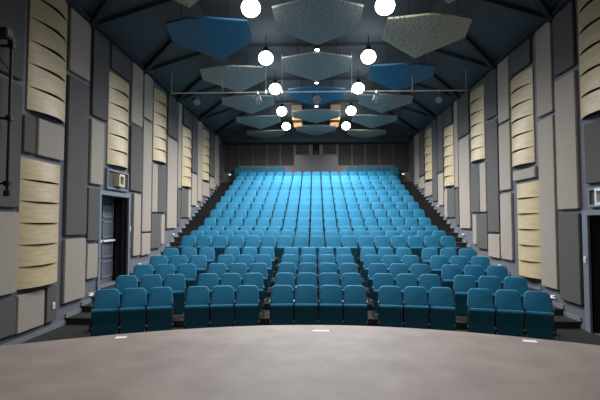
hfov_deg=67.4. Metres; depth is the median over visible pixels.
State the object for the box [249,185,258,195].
seat
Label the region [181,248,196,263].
seat
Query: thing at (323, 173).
seat
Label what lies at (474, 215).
acoustic panel
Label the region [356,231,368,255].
seat
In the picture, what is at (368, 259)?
seat
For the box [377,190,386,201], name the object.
seat
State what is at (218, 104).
brace
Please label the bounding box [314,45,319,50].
recessed light
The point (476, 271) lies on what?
seat
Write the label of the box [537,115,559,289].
acoustic panel
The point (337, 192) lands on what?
seat
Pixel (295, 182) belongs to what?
seat
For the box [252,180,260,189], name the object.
seat
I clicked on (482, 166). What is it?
acoustic panel
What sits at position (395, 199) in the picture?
seat
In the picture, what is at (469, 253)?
seat
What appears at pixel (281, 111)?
lamp
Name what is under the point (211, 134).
acoustic panel
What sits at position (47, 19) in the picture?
wood panel
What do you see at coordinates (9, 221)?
acoustic panel
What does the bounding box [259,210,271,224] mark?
seat
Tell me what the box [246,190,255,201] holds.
seat
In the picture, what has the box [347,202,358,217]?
seat
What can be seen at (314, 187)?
seat
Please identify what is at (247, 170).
seat
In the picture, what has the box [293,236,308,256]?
seat
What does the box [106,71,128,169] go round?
wood panel
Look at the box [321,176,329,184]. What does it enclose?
seat
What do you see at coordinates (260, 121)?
cloud
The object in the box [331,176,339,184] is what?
seat
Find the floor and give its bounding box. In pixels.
[20,182,599,344]
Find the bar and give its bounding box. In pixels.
[170,53,467,94]
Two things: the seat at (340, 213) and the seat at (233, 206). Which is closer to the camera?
the seat at (340, 213)
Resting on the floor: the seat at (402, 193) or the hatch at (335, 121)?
the seat at (402, 193)
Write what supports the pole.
attached to the acoustic panel at (12, 201)
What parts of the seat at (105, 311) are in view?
seat, backrest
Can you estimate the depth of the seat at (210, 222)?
17.63 m
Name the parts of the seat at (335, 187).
backrest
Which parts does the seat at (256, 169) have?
backrest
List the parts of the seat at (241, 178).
backrest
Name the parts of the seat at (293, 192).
backrest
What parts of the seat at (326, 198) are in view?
backrest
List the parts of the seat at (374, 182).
backrest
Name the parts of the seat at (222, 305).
seat, backrest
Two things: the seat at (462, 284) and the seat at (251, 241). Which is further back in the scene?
the seat at (251, 241)
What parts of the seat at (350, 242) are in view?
backrest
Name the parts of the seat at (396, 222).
backrest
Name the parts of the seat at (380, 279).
backrest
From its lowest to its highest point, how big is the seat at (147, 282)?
0.935 m
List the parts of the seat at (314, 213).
backrest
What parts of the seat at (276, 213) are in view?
backrest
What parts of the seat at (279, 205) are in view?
backrest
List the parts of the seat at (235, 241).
backrest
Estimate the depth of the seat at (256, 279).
10.40 m
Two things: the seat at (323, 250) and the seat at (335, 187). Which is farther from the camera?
the seat at (335, 187)
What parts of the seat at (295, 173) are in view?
backrest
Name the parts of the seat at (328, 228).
backrest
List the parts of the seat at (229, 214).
backrest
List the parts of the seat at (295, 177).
backrest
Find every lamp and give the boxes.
[241,0,259,17]
[259,46,272,64]
[269,71,280,94]
[277,104,286,115]
[282,113,290,129]
[342,119,349,129]
[346,103,355,114]
[352,70,363,93]
[361,35,375,63]
[375,0,394,14]
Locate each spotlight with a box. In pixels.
[0,27,15,70]
[192,92,200,105]
[253,91,261,105]
[312,91,320,104]
[372,90,380,104]
[435,89,443,103]
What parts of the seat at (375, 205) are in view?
backrest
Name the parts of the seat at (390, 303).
backrest, seat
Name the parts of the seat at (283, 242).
backrest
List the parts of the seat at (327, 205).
backrest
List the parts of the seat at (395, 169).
backrest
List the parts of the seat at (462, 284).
seat, backrest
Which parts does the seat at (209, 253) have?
backrest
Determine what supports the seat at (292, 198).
on the floor
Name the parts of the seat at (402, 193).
backrest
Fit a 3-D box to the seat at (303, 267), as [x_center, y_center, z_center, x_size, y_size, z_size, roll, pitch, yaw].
[0.190,2.070,11.366,0.502,0.935,0.392,0,-3,1]
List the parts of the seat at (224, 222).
backrest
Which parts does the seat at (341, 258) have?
backrest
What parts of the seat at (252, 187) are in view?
backrest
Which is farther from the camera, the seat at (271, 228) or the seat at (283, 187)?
the seat at (283, 187)
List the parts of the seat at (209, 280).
backrest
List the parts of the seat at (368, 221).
backrest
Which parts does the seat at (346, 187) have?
backrest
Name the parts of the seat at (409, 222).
backrest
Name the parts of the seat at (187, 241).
backrest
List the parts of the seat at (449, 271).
backrest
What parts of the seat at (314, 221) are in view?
backrest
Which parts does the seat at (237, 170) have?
backrest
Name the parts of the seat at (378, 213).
backrest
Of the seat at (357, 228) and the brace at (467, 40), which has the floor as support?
the seat at (357, 228)
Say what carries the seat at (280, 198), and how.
on the floor
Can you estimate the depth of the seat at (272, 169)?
26.72 m
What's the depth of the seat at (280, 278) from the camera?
10.45 m
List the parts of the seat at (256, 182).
backrest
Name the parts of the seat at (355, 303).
backrest, seat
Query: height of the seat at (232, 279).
0.935 m
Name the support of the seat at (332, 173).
on the floor
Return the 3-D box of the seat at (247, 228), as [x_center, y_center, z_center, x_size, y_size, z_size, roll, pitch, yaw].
[-1.998,1.419,16.482,0.502,0.935,0.392,0,-3,2]
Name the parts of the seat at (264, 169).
backrest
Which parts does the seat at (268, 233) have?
backrest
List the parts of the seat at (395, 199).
backrest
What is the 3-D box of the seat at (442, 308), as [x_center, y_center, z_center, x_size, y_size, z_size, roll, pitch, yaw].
[2.833,2.233,8.972,0.502,0.935,0.392,-1,-3,13]
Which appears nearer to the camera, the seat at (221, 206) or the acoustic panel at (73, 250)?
the acoustic panel at (73, 250)
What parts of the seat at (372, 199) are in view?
backrest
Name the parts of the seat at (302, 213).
backrest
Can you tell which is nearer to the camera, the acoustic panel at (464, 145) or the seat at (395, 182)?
the acoustic panel at (464, 145)
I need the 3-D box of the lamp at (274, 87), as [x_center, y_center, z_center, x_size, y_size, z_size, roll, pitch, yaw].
[-0.936,-4.420,16.956,0.450,0.890,0.450,0,-3,2]
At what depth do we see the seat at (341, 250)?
13.43 m
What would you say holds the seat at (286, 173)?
on the floor
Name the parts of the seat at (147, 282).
backrest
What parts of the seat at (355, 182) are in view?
backrest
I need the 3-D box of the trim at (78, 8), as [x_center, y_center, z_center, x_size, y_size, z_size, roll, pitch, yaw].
[-5.072,-4.368,11.401,0.180,0.180,32.000,0,-3,2]
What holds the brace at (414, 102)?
attached to the ceiling
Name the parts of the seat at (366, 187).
backrest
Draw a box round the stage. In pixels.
[0,325,599,399]
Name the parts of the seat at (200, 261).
backrest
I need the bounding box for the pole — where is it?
[0,43,15,195]
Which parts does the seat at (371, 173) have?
backrest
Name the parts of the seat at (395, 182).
backrest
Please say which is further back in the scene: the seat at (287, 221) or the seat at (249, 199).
the seat at (249, 199)
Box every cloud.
[166,1,252,60]
[174,0,198,7]
[200,65,265,91]
[221,83,274,113]
[236,112,280,128]
[246,130,284,138]
[272,0,363,44]
[282,38,351,81]
[288,76,344,105]
[293,102,339,122]
[296,120,336,135]
[347,129,385,137]
[352,108,396,127]
[358,94,412,112]
[367,49,435,89]
[382,0,472,57]
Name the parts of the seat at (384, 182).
backrest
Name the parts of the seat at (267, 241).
backrest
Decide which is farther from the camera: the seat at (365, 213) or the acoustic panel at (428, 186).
the acoustic panel at (428, 186)
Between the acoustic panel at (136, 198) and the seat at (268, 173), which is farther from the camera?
the seat at (268, 173)
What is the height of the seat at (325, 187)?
0.935 m
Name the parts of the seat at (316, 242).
backrest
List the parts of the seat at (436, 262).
backrest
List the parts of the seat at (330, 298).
backrest, seat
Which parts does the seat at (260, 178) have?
backrest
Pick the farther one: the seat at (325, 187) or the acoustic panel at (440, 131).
the seat at (325, 187)
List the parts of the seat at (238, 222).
backrest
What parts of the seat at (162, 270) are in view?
backrest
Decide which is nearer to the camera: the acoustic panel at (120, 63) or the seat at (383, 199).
the acoustic panel at (120, 63)
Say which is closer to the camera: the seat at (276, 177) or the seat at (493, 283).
the seat at (493, 283)
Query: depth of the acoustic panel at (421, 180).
23.41 m
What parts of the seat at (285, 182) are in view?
backrest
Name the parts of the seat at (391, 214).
backrest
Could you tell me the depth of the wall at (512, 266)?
11.56 m
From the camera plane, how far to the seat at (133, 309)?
8.79 m
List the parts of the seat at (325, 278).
backrest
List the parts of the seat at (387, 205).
backrest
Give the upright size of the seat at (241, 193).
0.935 m
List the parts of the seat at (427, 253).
backrest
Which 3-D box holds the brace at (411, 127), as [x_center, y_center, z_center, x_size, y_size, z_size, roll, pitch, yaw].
[5.441,-3.998,23.381,2.827,0.826,0.120,3,-4,-42]
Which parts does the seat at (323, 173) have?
backrest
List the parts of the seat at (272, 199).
backrest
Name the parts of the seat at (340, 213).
backrest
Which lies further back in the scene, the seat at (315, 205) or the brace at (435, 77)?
the seat at (315, 205)
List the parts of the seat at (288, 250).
backrest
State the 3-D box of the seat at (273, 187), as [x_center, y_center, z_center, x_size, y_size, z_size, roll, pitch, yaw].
[-1.276,-0.296,22.552,0.502,0.935,0.392,0,-3,2]
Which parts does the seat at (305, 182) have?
backrest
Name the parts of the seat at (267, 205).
backrest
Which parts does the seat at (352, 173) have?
backrest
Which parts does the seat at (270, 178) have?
backrest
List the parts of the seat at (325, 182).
backrest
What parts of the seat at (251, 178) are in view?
backrest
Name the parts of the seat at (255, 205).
backrest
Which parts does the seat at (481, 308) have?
leg, backrest, seat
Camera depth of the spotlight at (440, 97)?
14.95 m
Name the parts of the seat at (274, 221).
backrest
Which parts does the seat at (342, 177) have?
backrest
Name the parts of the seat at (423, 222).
backrest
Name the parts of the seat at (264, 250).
backrest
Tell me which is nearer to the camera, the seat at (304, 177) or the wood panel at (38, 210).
the wood panel at (38, 210)
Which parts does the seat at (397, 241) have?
backrest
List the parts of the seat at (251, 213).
backrest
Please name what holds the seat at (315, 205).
on the floor
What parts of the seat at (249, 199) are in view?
backrest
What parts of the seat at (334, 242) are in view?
backrest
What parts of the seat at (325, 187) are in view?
backrest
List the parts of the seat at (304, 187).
backrest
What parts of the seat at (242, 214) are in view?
backrest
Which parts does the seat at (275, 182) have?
backrest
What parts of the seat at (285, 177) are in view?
backrest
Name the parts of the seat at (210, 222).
backrest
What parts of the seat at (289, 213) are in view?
backrest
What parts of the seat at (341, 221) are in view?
backrest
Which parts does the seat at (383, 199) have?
backrest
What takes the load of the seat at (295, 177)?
on the floor
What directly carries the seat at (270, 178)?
on the floor
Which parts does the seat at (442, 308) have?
backrest, seat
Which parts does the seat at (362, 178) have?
backrest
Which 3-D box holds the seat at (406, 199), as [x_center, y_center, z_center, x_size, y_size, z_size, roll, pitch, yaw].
[4.930,0.270,20.315,0.502,0.935,0.392,0,-3,2]
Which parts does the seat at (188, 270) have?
backrest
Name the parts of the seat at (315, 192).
backrest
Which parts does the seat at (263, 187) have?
backrest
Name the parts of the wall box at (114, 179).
square frame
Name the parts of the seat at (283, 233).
backrest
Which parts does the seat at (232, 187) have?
backrest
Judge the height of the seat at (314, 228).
0.935 m
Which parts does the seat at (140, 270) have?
backrest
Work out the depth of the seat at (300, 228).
16.52 m
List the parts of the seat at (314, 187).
backrest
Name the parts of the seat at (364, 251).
backrest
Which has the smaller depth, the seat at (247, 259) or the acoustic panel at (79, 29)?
the acoustic panel at (79, 29)
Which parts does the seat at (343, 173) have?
backrest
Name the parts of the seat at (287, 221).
backrest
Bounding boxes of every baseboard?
[1,181,221,345]
[410,180,584,329]
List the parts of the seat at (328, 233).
backrest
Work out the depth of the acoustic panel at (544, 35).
10.96 m
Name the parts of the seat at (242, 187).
backrest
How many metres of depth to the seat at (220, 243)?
14.54 m
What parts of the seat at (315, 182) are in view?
backrest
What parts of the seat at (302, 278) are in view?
backrest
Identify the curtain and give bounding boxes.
[112,199,126,280]
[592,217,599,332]
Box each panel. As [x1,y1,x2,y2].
[0,0,25,80]
[0,76,22,207]
[0,212,18,295]
[0,298,15,338]
[15,289,44,334]
[17,157,59,289]
[21,115,35,153]
[25,0,67,123]
[35,118,63,160]
[44,286,56,322]
[61,238,85,303]
[63,75,89,235]
[67,7,90,81]
[85,187,99,240]
[85,243,97,279]
[88,118,103,184]
[90,29,109,121]
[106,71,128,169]
[109,43,130,81]
[128,125,142,191]
[130,61,142,127]
[131,194,140,255]
[140,233,150,255]
[141,120,151,231]
[143,74,152,121]
[149,214,160,248]
[151,163,157,211]
[152,88,166,164]
[157,165,166,212]
[161,214,164,243]
[165,137,177,228]
[166,93,177,139]
[177,102,181,187]
[177,190,180,224]
[180,188,187,217]
[181,126,191,187]
[182,106,191,129]
[188,190,190,217]
[191,114,197,173]
[191,173,196,205]
[196,119,202,201]
[202,129,209,181]
[202,181,209,196]
[209,130,214,176]
[209,177,214,189]
[214,135,218,185]
[219,138,222,176]
[225,145,238,171]
[240,144,252,164]
[254,144,266,164]
[268,144,279,164]
[281,144,293,164]
[338,144,350,164]
[352,144,364,164]
[366,144,378,164]
[380,144,392,164]
[394,144,407,171]
[411,137,413,176]
[414,134,419,185]
[419,129,424,175]
[419,176,424,188]
[424,128,431,180]
[425,181,431,196]
[431,117,438,200]
[437,112,443,172]
[438,173,444,205]
[443,104,453,128]
[443,124,454,186]
[444,189,448,217]
[447,187,455,216]
[453,100,458,187]
[455,189,459,224]
[458,90,469,137]
[458,135,471,228]
[470,84,485,162]
[470,164,479,212]
[473,214,476,243]
[477,214,488,249]
[479,162,487,211]
[485,66,497,120]
[486,118,500,232]
[488,234,501,258]
[497,56,510,123]
[498,121,512,190]
[500,193,514,260]
[508,37,531,77]
[510,66,535,167]
[513,166,537,181]
[517,181,540,278]
[535,22,554,117]
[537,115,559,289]
[552,1,576,76]
[554,70,580,209]
[558,213,583,305]
[577,0,599,119]
[584,119,599,183]
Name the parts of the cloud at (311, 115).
plate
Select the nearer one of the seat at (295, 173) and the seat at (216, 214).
the seat at (216, 214)
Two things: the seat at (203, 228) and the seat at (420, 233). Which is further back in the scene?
the seat at (203, 228)
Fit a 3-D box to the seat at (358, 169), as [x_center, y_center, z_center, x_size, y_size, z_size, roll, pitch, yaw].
[3.526,-1.487,26.458,0.502,0.935,0.392,0,-3,2]
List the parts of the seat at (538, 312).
backrest, seat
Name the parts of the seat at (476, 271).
backrest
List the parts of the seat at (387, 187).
backrest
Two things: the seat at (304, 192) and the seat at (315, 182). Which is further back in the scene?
the seat at (315, 182)
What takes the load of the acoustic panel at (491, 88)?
attached to the wall at (512, 266)
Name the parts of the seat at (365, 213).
backrest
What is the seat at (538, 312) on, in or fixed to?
on the floor
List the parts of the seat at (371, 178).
backrest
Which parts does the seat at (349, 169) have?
backrest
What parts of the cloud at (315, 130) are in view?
plate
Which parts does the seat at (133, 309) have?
seat, backrest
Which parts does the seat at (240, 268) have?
backrest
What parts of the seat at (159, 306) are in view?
seat, backrest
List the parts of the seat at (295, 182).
backrest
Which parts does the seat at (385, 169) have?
backrest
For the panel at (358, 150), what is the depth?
27.00 m
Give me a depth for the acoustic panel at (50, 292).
9.25 m
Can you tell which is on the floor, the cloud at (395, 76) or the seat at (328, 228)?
the seat at (328, 228)
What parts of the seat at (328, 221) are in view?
backrest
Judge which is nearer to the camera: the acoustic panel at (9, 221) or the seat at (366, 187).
the acoustic panel at (9, 221)
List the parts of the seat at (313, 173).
backrest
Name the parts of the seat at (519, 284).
backrest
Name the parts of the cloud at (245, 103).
plate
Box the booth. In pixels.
[295,144,337,181]
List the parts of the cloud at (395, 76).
plate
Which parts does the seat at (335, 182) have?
backrest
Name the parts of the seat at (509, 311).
backrest, seat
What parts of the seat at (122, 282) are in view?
backrest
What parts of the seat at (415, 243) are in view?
backrest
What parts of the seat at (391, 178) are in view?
backrest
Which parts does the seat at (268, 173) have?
backrest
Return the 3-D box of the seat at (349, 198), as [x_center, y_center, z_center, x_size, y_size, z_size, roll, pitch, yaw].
[2.316,0.274,20.401,0.502,0.935,0.392,0,-3,2]
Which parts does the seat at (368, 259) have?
backrest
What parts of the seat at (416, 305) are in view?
backrest, seat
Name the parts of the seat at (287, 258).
backrest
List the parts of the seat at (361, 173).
backrest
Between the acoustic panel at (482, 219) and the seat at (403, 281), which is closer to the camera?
the seat at (403, 281)
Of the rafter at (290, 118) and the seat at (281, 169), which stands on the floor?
the seat at (281, 169)
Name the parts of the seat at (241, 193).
backrest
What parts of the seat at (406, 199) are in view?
backrest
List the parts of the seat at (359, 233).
backrest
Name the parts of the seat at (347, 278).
backrest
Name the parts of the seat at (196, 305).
seat, backrest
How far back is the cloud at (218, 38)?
11.87 m
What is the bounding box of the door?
[100,197,114,283]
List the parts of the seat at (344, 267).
backrest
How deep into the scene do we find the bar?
15.19 m
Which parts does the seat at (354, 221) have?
backrest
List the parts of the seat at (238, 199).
backrest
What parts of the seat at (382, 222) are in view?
backrest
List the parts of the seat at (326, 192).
backrest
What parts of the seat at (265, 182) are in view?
backrest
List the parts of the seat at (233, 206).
backrest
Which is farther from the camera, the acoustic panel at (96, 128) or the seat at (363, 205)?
the seat at (363, 205)
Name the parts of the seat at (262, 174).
backrest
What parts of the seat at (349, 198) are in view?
backrest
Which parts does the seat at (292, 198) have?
backrest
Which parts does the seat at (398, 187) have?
backrest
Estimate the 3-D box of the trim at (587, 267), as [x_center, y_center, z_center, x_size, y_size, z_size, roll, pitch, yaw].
[5.951,1.417,8.308,0.100,2.500,2.240,0,-3,2]
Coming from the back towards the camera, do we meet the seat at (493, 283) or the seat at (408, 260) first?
the seat at (408, 260)
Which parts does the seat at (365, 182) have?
backrest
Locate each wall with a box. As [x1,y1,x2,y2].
[0,0,223,345]
[224,144,409,181]
[409,0,599,334]
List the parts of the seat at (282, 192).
backrest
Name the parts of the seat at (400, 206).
backrest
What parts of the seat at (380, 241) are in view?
backrest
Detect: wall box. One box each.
[105,168,128,191]
[587,187,599,206]
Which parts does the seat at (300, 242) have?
backrest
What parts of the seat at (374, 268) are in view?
backrest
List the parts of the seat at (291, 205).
backrest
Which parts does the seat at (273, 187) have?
backrest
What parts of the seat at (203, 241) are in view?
backrest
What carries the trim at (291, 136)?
attached to the wall at (288, 168)
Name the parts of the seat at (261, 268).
backrest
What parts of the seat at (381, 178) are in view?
backrest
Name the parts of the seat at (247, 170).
backrest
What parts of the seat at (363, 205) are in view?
backrest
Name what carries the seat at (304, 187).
on the floor
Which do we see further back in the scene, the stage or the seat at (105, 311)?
the seat at (105, 311)
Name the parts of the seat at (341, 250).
backrest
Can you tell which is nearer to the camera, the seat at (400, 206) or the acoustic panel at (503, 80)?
the acoustic panel at (503, 80)
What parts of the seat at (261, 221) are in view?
backrest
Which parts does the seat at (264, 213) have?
backrest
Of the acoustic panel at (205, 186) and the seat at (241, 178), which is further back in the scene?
the seat at (241, 178)
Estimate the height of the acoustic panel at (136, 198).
1.890 m
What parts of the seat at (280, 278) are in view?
backrest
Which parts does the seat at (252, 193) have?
backrest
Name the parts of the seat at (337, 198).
backrest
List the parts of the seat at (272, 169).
backrest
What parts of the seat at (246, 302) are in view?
seat, backrest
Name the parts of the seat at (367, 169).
backrest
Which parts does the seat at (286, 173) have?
backrest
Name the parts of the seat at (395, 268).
backrest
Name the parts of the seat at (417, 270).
backrest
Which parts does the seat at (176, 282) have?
backrest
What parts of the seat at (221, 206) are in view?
backrest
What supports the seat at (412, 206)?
on the floor
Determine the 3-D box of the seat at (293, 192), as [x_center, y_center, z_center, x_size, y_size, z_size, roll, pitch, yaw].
[-0.264,-0.007,21.503,0.502,0.935,0.392,0,-3,2]
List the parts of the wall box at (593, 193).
square frame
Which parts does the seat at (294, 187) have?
backrest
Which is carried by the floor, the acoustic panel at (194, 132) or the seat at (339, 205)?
the seat at (339, 205)
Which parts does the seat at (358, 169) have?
backrest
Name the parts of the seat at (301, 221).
backrest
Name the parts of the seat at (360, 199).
backrest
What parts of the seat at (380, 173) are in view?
backrest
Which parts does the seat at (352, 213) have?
backrest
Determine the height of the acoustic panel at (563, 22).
1.430 m
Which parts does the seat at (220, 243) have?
backrest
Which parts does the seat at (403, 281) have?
backrest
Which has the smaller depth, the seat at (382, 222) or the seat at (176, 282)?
the seat at (176, 282)
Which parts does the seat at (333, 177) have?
backrest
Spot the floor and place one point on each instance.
(567, 329)
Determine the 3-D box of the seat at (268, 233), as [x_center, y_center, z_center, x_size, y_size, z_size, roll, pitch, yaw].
[-0.986,1.519,15.441,0.502,0.935,0.392,0,-3,2]
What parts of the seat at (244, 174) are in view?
backrest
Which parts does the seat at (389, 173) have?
backrest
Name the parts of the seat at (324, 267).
backrest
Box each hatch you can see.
[292,105,302,127]
[329,105,340,126]
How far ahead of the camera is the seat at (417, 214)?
18.36 m
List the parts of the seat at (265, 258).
backrest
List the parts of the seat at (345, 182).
backrest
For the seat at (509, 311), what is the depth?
8.56 m
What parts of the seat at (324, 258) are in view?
backrest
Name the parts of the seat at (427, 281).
backrest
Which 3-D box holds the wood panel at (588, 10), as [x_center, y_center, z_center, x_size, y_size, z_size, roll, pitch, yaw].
[5.865,-3.078,8.951,0.195,2.708,1.300,0,-3,2]
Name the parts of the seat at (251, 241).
backrest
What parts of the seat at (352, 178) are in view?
backrest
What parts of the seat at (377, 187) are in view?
backrest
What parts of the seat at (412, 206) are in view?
backrest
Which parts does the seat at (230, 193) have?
backrest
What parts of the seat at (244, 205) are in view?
backrest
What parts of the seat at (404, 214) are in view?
backrest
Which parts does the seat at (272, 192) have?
backrest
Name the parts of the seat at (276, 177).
backrest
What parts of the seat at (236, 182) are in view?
backrest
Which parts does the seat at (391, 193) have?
backrest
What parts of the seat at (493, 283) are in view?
backrest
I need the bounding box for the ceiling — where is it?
[75,0,559,137]
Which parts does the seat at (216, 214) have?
backrest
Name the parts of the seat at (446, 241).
backrest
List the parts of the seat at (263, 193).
backrest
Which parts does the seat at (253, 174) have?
backrest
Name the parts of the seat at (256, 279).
backrest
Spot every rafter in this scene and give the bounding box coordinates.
[95,0,547,27]
[148,42,489,72]
[180,77,454,100]
[203,100,431,119]
[218,117,415,133]
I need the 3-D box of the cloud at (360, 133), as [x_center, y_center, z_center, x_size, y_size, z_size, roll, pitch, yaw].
[3.731,-4.056,25.236,2.456,0.808,2.306,3,-4,-42]
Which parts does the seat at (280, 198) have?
backrest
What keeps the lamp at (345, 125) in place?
hanging from the ceiling
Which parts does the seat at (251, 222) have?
backrest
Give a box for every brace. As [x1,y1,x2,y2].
[90,0,112,30]
[143,39,174,74]
[176,76,202,102]
[199,93,233,121]
[214,112,245,135]
[387,111,418,133]
[400,92,435,119]
[432,74,459,99]
[462,34,495,70]
[533,0,552,22]
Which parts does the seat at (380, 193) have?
backrest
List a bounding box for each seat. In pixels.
[90,289,119,336]
[114,275,137,303]
[119,288,146,333]
[133,264,152,287]
[139,274,161,302]
[146,287,172,331]
[149,255,167,273]
[155,264,174,286]
[162,248,178,263]
[164,274,185,313]
[169,255,186,273]
[177,264,196,292]
[178,236,195,254]
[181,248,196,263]
[184,286,209,328]
[189,255,206,282]
[190,230,202,244]
[194,236,211,254]
[197,273,218,300]
[198,226,209,235]
[199,248,214,271]
[202,218,215,229]
[205,230,217,244]
[207,263,225,285]
[209,210,221,224]
[209,285,234,327]
[211,236,227,262]
[212,226,223,235]
[214,202,225,215]
[215,218,228,229]
[217,255,233,272]
[220,196,230,208]
[220,230,232,244]
[220,273,240,299]
[221,210,233,224]
[224,248,239,262]
[225,190,234,201]
[226,202,237,216]
[226,226,237,235]
[227,236,243,254]
[228,263,246,284]
[229,185,237,194]
[229,218,242,229]
[232,180,240,189]
[232,196,241,208]
[234,168,241,179]
[234,210,246,224]
[234,285,258,325]
[235,190,244,201]
[235,230,247,244]
[236,176,243,184]
[236,255,252,272]
[238,202,249,216]
[239,172,246,179]
[239,185,247,195]
[240,226,251,235]
[242,180,250,189]
[242,218,255,230]
[242,247,256,262]
[243,168,250,175]
[243,196,252,208]
[243,236,259,254]
[243,273,263,315]
[245,176,253,184]
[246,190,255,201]
[247,210,258,224]
[248,172,255,179]
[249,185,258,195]
[249,263,267,301]
[250,202,261,216]
[250,230,262,244]
[251,167,259,175]
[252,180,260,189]
[254,196,264,208]
[254,226,265,235]
[255,176,262,184]
[255,254,271,288]
[256,218,268,230]
[257,172,264,179]
[257,190,266,201]
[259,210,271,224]
[259,247,274,279]
[260,167,267,175]
[260,185,268,195]
[260,236,275,265]
[262,180,270,189]
[262,202,273,216]
[264,176,272,184]
[265,231,277,255]
[266,172,274,179]
[266,196,275,208]
[268,190,277,201]
[268,226,280,236]
[269,167,276,175]
[269,185,279,195]
[269,218,282,230]
[269,285,293,324]
[272,180,280,189]
[272,210,284,224]
[274,176,281,184]
[274,202,285,216]
[274,273,295,299]
[275,172,283,180]
[276,196,287,210]
[276,236,291,265]
[277,167,284,174]
[278,263,296,285]
[279,190,288,201]
[280,185,289,194]
[280,231,293,246]
[281,254,298,275]
[282,180,290,195]
[282,226,294,236]
[283,176,291,184]
[283,218,295,232]
[283,247,299,269]
[284,172,292,180]
[285,210,296,225]
[286,202,297,216]
[288,196,298,207]
[289,190,299,201]
[290,185,299,194]
[291,180,300,191]
[293,172,301,180]
[293,176,301,184]
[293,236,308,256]
[294,285,317,324]
[295,231,308,244]
[296,226,308,234]
[296,273,317,296]
[297,218,309,241]
[298,210,309,223]
[298,263,317,278]
[299,196,309,203]
[299,202,309,212]
[299,254,316,269]
[300,190,310,208]
[301,180,310,188]
[301,185,310,194]
[301,247,316,261]
[302,172,310,177]
[302,176,310,181]
[309,236,324,262]
[310,218,322,231]
[310,226,322,233]
[310,231,323,237]
[311,180,320,189]
[311,185,320,193]
[311,190,321,199]
[311,196,321,203]
[311,202,321,210]
[311,210,322,220]
[312,172,320,179]
[312,176,320,181]
[318,247,333,261]
[318,254,335,274]
[318,263,337,301]
[318,273,339,315]
[319,285,342,324]
[321,172,329,178]
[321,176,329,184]
[321,180,330,195]
[322,185,331,192]
[322,190,332,200]
[322,196,333,215]
[323,202,334,215]
[323,210,335,232]
[324,218,336,233]
[324,226,336,242]
[325,231,338,246]
[326,236,341,256]
[330,172,338,180]
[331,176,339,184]
[331,180,340,189]
[332,185,342,201]
[333,190,343,200]
[334,196,344,207]
[335,202,346,214]
[335,247,350,265]
[336,210,347,224]
[337,218,350,232]
[337,255,353,274]
[339,171,347,179]
[339,226,351,236]
[339,263,357,286]
[340,176,348,184]
[340,231,353,244]
[341,180,350,189]
[341,273,361,299]
[342,236,357,264]
[343,185,351,195]
[343,285,367,325]
[344,190,353,201]
[345,196,356,208]
[347,167,355,175]
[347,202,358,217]
[349,171,356,179]
[349,210,360,226]
[350,176,358,184]
[351,218,364,230]
[352,180,360,189]
[353,185,362,195]
[353,226,365,236]
[355,190,364,201]
[356,167,363,175]
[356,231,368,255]
[357,196,367,208]
[358,171,365,179]
[358,236,374,265]
[359,202,370,217]
[360,176,367,184]
[360,248,375,277]
[362,180,370,189]
[362,210,373,224]
[363,255,380,286]
[364,167,371,175]
[364,185,372,195]
[364,218,377,230]
[366,190,375,201]
[367,171,375,179]
[368,226,379,235]
[368,263,386,301]
[369,176,377,184]
[369,196,378,207]
[371,202,382,216]
[371,231,384,244]
[372,180,380,189]
[373,167,380,174]
[373,273,393,315]
[374,185,383,195]
[374,210,386,224]
[375,236,391,254]
[376,171,384,179]
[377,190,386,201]
[378,218,391,230]
[378,248,393,262]
[378,286,403,327]
[379,176,387,184]
[380,196,390,209]
[382,167,389,175]
[382,180,390,189]
[382,226,394,235]
[383,255,399,272]
[384,202,395,216]
[385,185,393,195]
[386,171,393,179]
[386,231,399,244]
[387,210,399,224]
[388,190,397,201]
[389,176,396,184]
[389,263,408,285]
[390,167,399,179]
[391,236,408,254]
[392,180,400,189]
[392,196,401,208]
[392,218,405,230]
[395,185,404,195]
[396,202,407,216]
[396,226,408,235]
[396,248,411,263]
[396,274,416,300]
[399,190,408,201]
[400,210,412,224]
[402,231,415,244]
[402,255,419,273]
[403,196,413,208]
[403,286,429,328]
[405,218,419,230]
[408,202,419,216]
[408,236,424,263]
[410,264,429,285]
[411,226,423,235]
[413,210,425,224]
[417,231,430,244]
[419,218,433,230]
[419,274,440,301]
[421,248,437,268]
[424,236,441,255]
[425,226,437,235]
[429,287,455,330]
[430,255,448,280]
[433,231,445,244]
[440,248,456,263]
[441,236,458,255]
[441,264,461,301]
[450,256,468,274]
[453,275,475,315]
[459,248,475,264]
[464,265,484,287]
[467,288,495,334]
[471,256,489,275]
[478,276,501,304]
[487,265,508,288]
[495,289,524,336]
[504,277,527,305]
[523,291,554,339]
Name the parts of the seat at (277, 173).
backrest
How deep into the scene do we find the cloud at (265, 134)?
25.26 m
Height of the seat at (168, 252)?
0.935 m
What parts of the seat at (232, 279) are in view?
backrest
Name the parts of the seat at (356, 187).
backrest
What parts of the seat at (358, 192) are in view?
backrest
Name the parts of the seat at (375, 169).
backrest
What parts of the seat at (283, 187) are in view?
backrest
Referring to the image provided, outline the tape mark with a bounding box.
[522,340,537,342]
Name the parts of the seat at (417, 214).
backrest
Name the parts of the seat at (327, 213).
backrest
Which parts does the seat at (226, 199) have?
backrest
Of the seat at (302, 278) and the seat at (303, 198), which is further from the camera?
the seat at (303, 198)
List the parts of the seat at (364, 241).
backrest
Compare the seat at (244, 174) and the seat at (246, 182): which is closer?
the seat at (246, 182)
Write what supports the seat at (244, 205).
on the floor
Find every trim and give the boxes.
[65,0,223,139]
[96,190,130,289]
[222,125,410,144]
[409,0,573,138]
[582,210,599,332]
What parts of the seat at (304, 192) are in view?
backrest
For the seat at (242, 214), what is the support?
on the floor
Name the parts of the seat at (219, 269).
backrest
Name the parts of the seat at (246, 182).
backrest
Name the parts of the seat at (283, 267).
backrest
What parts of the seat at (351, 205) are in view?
backrest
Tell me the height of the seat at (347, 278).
0.935 m
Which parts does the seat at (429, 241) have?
backrest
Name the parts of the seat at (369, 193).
backrest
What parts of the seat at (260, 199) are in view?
backrest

